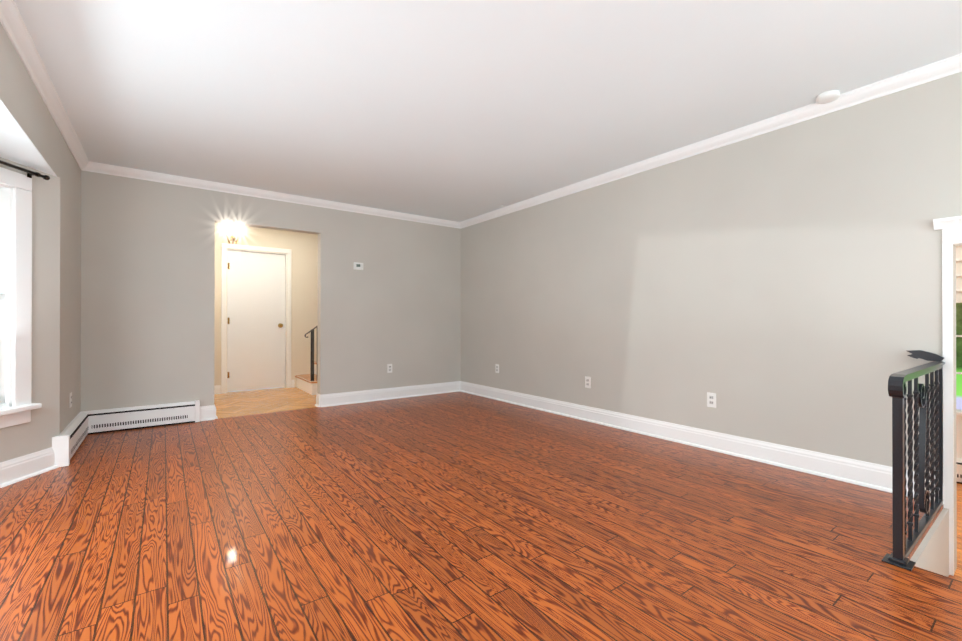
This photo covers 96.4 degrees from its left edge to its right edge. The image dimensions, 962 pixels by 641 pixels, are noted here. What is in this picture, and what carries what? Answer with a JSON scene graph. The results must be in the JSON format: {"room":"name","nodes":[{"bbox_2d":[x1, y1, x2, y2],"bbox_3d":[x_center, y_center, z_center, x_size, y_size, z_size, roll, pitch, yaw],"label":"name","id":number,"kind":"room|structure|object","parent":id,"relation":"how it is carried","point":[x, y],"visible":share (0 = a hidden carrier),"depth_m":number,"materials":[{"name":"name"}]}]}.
{"room":"empty living room","nodes":[
{"label":"empty living room","id":0,"kind":"room"},
{"bbox_2d":[0,22,80,462],"bbox_3d":[-2.024,-0.210,0.923,0.991,2.440,6.800,0,0,-36],"label":"wall","id":1,"kind":"structure","parent":0,"point":[32,138],"depth_m":2.91,"materials":[{"name":"grey paint"}]},
{"bbox_2d":[0,167,41,428],"bbox_3d":[-2.967,-0.138,2.407,0.180,1.595,0.850,0,0,-1],"label":"window","id":2,"kind":"structure","parent":1,"relation":"in","point":[17,406],"depth_m":2.71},
{"bbox_2d":[0,160,49,179],"bbox_3d":[-2.881,-0.946,2.368,0.070,0.040,0.994,0,0,-1],"label":"curtain rod","id":3,"kind":"object","parent":1,"relation":"attached to","point":[37,174],"visible":1,"depth_m":2.73,"materials":[{"name":"brown metal"}]},
{"bbox_2d":[0,0,91,171],"bbox_3d":[-1.611,-1.391,1.231,0.058,0.076,6.560,0,0,-36],"label":"crown molding","id":4,"kind":"structure","parent":1,"relation":"attached to","point":[15,27],"depth_m":2.41,"materials":[{"name":"white wood"}]},
{"bbox_2d":[69,392,71,407],"bbox_3d":[-3.263,0.632,3.424,0.008,0.114,0.070,0,0,-36],"label":"electrical outlet","id":5,"kind":"object","parent":1,"relation":"attached to","point":[70,404],"visible":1,"depth_m":3.40,"materials":[{"name":"white plastic"}]},
{"bbox_2d":[0,381,943,503],"bbox_3d":[-0.808,0.943,2.969,4.740,0.145,4.945,0,0,-36],"label":"baseboard","id":6,"kind":"structure","parent":1,"relation":"attached to","point":[839,468],"depth_m":3.41,"materials":[{"name":"white wood"}]},
{"bbox_2d":[214,223,317,392],"bbox_3d":[-1.610,-0.197,5.457,5.320,2.440,0.006,0,0,-36],"label":"wall","id":7,"kind":"structure","parent":0,"point":[303,247],"depth_m":5.00,"materials":[{"name":"beige paint"}]},
{"bbox_2d":[214,385,220,393],"bbox_3d":[-4.139,0.964,5.649,1.240,0.120,0.016,0,0,-36],"label":"baseboard","id":8,"kind":"structure","parent":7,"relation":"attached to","point":[217,389],"depth_m":5.99,"materials":[{"name":"beige wood"}]},
{"bbox_2d":[227,250,284,391],"bbox_3d":[-3.287,0.009,6.317,0.766,2.016,0.108,0,0,-36],"label":"door","id":9,"kind":"structure","parent":7,"relation":"in","point":[256,328],"depth_m":6.32,"materials":[{"name":"white wood"}]},
{"bbox_2d":[221,243,290,393],"bbox_3d":[-3.301,-0.029,6.344,0.920,2.110,0.138,0,0,-36],"label":"door frame","id":10,"kind":"structure","parent":7,"relation":"attached to","point":[255,249],"depth_m":6.23,"materials":[{"name":"white wood"}]},
{"bbox_2d":[81,170,460,410],"bbox_3d":[-1.975,-0.198,5.109,4.320,2.440,0.120,0,0,-36],"label":"wall","id":11,"kind":"structure","parent":0,"point":[147,285],"depth_m":4.42,"materials":[{"name":"grey paint"}]},
{"bbox_2d":[92,162,459,227],"bbox_3d":[-1.922,-1.380,5.041,3.960,0.076,0.058,0,0,-36],"label":"crown molding","id":12,"kind":"structure","parent":11,"relation":"attached to","point":[102,168],"depth_m":4.65,"materials":[{"name":"white wood"}]},
{"bbox_2d":[354,262,362,269],"bbox_3d":[-1.520,-0.677,5.354,0.124,0.090,0.028,0,0,-36],"label":"thermostat","id":13,"kind":"object","parent":11,"relation":"attached to","point":[358,266],"visible":1,"depth_m":5.34,"materials":[{"name":"white plastic"}]},
{"bbox_2d":[387,364,391,372],"bbox_3d":[-1.188,0.624,5.607,0.070,0.114,0.008,0,0,-36],"label":"electrical outlet","id":14,"kind":"object","parent":11,"relation":"attached to","point":[389,368],"visible":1,"depth_m":5.60,"materials":[{"name":"white plastic"}]},
{"bbox_2d":[0,387,961,640],"bbox_3d":[-0.387,1.027,3.239,5.980,0.020,8.590,0,0,-36],"label":"floor","id":15,"kind":"structure","parent":0,"point":[458,516],"depth_m":2.00,"materials":[{"name":"brown wood"}]},
{"bbox_2d":[52,400,199,466],"bbox_3d":[-2.906,0.912,3.665,0.910,0.212,1.095,0,0,-36],"label":"baseboard heater","id":16,"kind":"object","parent":15,"relation":"on","point":[74,433],"visible":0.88,"depth_m":3.95,"materials":[{"name":"white metal"}]},
{"bbox_2d":[295,362,316,394],"bbox_3d":[-2.054,0.551,6.634,1.335,0.950,0.901,0,0,-36],"label":"stair steps","id":17,"kind":"structure","parent":15,"relation":"on","point":[304,383],"depth_m":6.23,"materials":[{"name":"brown wood"}]},
{"bbox_2d":[304,326,316,380],"bbox_3d":[-1.832,-0.007,6.307,1.435,1.681,0.035,0,0,-36],"label":"stair railing","id":18,"kind":"object","parent":17,"relation":"on","point":[312,358],"visible":0.15,"depth_m":5.93,"materials":[{"name":"metal"}]},
{"bbox_2d":[882,350,944,570],"bbox_3d":[2.105,0.590,2.115,1.060,0.847,0.172,0,0,-36],"label":"railing","id":19,"kind":"object","parent":15,"relation":"on","point":[927,504],"visible":1,"depth_m":2.01,"materials":[{"name":"metal"}]},
{"bbox_2d":[14,0,961,221],"bbox_3d":[0.305,-1.462,3.756,6.380,0.080,8.590,0,0,-36],"label":"ceiling","id":20,"kind":"structure","parent":0,"point":[457,110],"depth_m":2.54,"materials":[{"name":"white paint"}]},
{"bbox_2d":[223,224,241,243],"bbox_3d":[-3.061,-1.177,5.305,0.200,0.480,0.200,0,0,-26],"label":"chandelier","id":21,"kind":"object","parent":20,"relation":"hanging from","point":[233,238],"visible":0.88,"depth_m":5.28,"materials":[{"name":"gold metal"}]},
{"bbox_2d":[816,90,839,103],"bbox_3d":[2.190,-1.407,2.717,0.120,0.036,0.120,0,0,-36],"label":"smoke detector","id":22,"kind":"object","parent":20,"relation":"attached to","point":[827,96],"visible":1,"depth_m":2.69,"materials":[{"name":"white plastic"}]},
{"bbox_2d":[461,72,961,572],"bbox_3d":[1.698,-0.012,3.667,0.120,2.820,6.800,0,0,-36],"label":"wall","id":23,"kind":"structure","parent":0,"point":[781,286],"depth_m":3.17,"materials":[{"name":"grey paint"}]},
{"bbox_2d":[495,364,498,372],"bbox_3d":[0.210,0.623,5.575,0.008,0.114,0.070,0,0,-36],"label":"electrical outlet","id":24,"kind":"object","parent":23,"relation":"attached to","point":[496,368],"visible":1,"depth_m":5.57,"materials":[{"name":"white plastic"}]},
{"bbox_2d":[585,376,590,387],"bbox_3d":[1.088,0.630,4.383,0.008,0.114,0.070,0,0,-36],"label":"electrical outlet","id":25,"kind":"object","parent":23,"relation":"attached to","point":[587,382],"visible":1,"depth_m":4.38,"materials":[{"name":"white plastic"}]},
{"bbox_2d":[459,53,961,228],"bbox_3d":[1.626,-1.384,3.618,0.058,0.076,6.560,0,0,-36],"label":"crown molding","id":26,"kind":"structure","parent":23,"relation":"attached to","point":[952,65],"depth_m":3.08,"materials":[{"name":"white wood"}]},
{"bbox_2d":[707,392,715,407],"bbox_3d":[1.818,0.627,3.393,0.008,0.114,0.070,0,0,-36],"label":"electrical outlet","id":27,"kind":"object","parent":23,"relation":"attached to","point":[711,399],"visible":1,"depth_m":3.39,"materials":[{"name":"white plastic"}]},
{"bbox_2d":[910,508,948,575],"bbox_3d":[2.235,1.213,2.127,1.080,0.360,0.020,0,0,-36],"label":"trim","id":28,"kind":"structure","parent":23,"relation":"attached to","point":[931,553],"depth_m":2.15,"materials":[{"name":"white wood"}]},
{"bbox_2d":[933,216,961,575],"bbox_3d":[2.906,0.415,1.996,0.186,1.955,1.098,0,0,-36],"label":"door frame","id":29,"kind":"structure","parent":23,"relation":"attached to","point":[950,228],"depth_m":2.36,"materials":[{"name":"white wood"}]},
{"bbox_2d":[948,483,961,580],"bbox_3d":[2.945,1.405,2.856,3.190,0.020,4.020,0,0,-36],"label":"floor","id":30,"kind":"structure","parent":0,"point":[957,574],"depth_m":2.78,"materials":[{"name":"brown wood"}]},
{"bbox_2d":[956,458,961,483],"bbox_3d":[4.221,1.295,3.560,0.061,0.205,3.200,0,0,-36],"label":"baseboard heater","id":31,"kind":"object","parent":30,"relation":"on","point":[959,469],"depth_m":3.69,"materials":[{"name":"white"}]},
{"bbox_2d":[956,416,961,458],"bbox_3d":[4.145,-0.012,3.819,0.120,2.820,4.140,0,0,-36],"label":"wall","id":32,"kind":"structure","parent":0,"point":[958,436],"depth_m":3.72,"materials":[{"name":"beige paint"}]},
{"bbox_2d":[956,335,961,415],"bbox_3d":[4.496,-0.010,3.301,0.170,1.657,1.410,0,0,-36],"label":"window","id":33,"kind":"structure","parent":32,"relation":"in","point":[958,412],"depth_m":3.75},
{"bbox_2d":[956,246,961,302],"bbox_3d":[4.425,-0.483,3.250,0.027,0.660,1.350,0,0,-36],"label":"roman shade","id":34,"kind":"object","parent":32,"relation":"attached to","point":[958,274],"depth_m":3.69,"materials":[{"name":"fabric"}]},
{"label":"outside","id":35,"kind":"structure","parent":0,"visible":0},
{"bbox_2d":[956,303,961,409],"bbox_3d":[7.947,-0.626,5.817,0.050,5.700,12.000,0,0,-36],"label":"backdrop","id":36,"kind":"structure","parent":35,"point":[959,356],"depth_m":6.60,"materials":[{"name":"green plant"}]}
]}

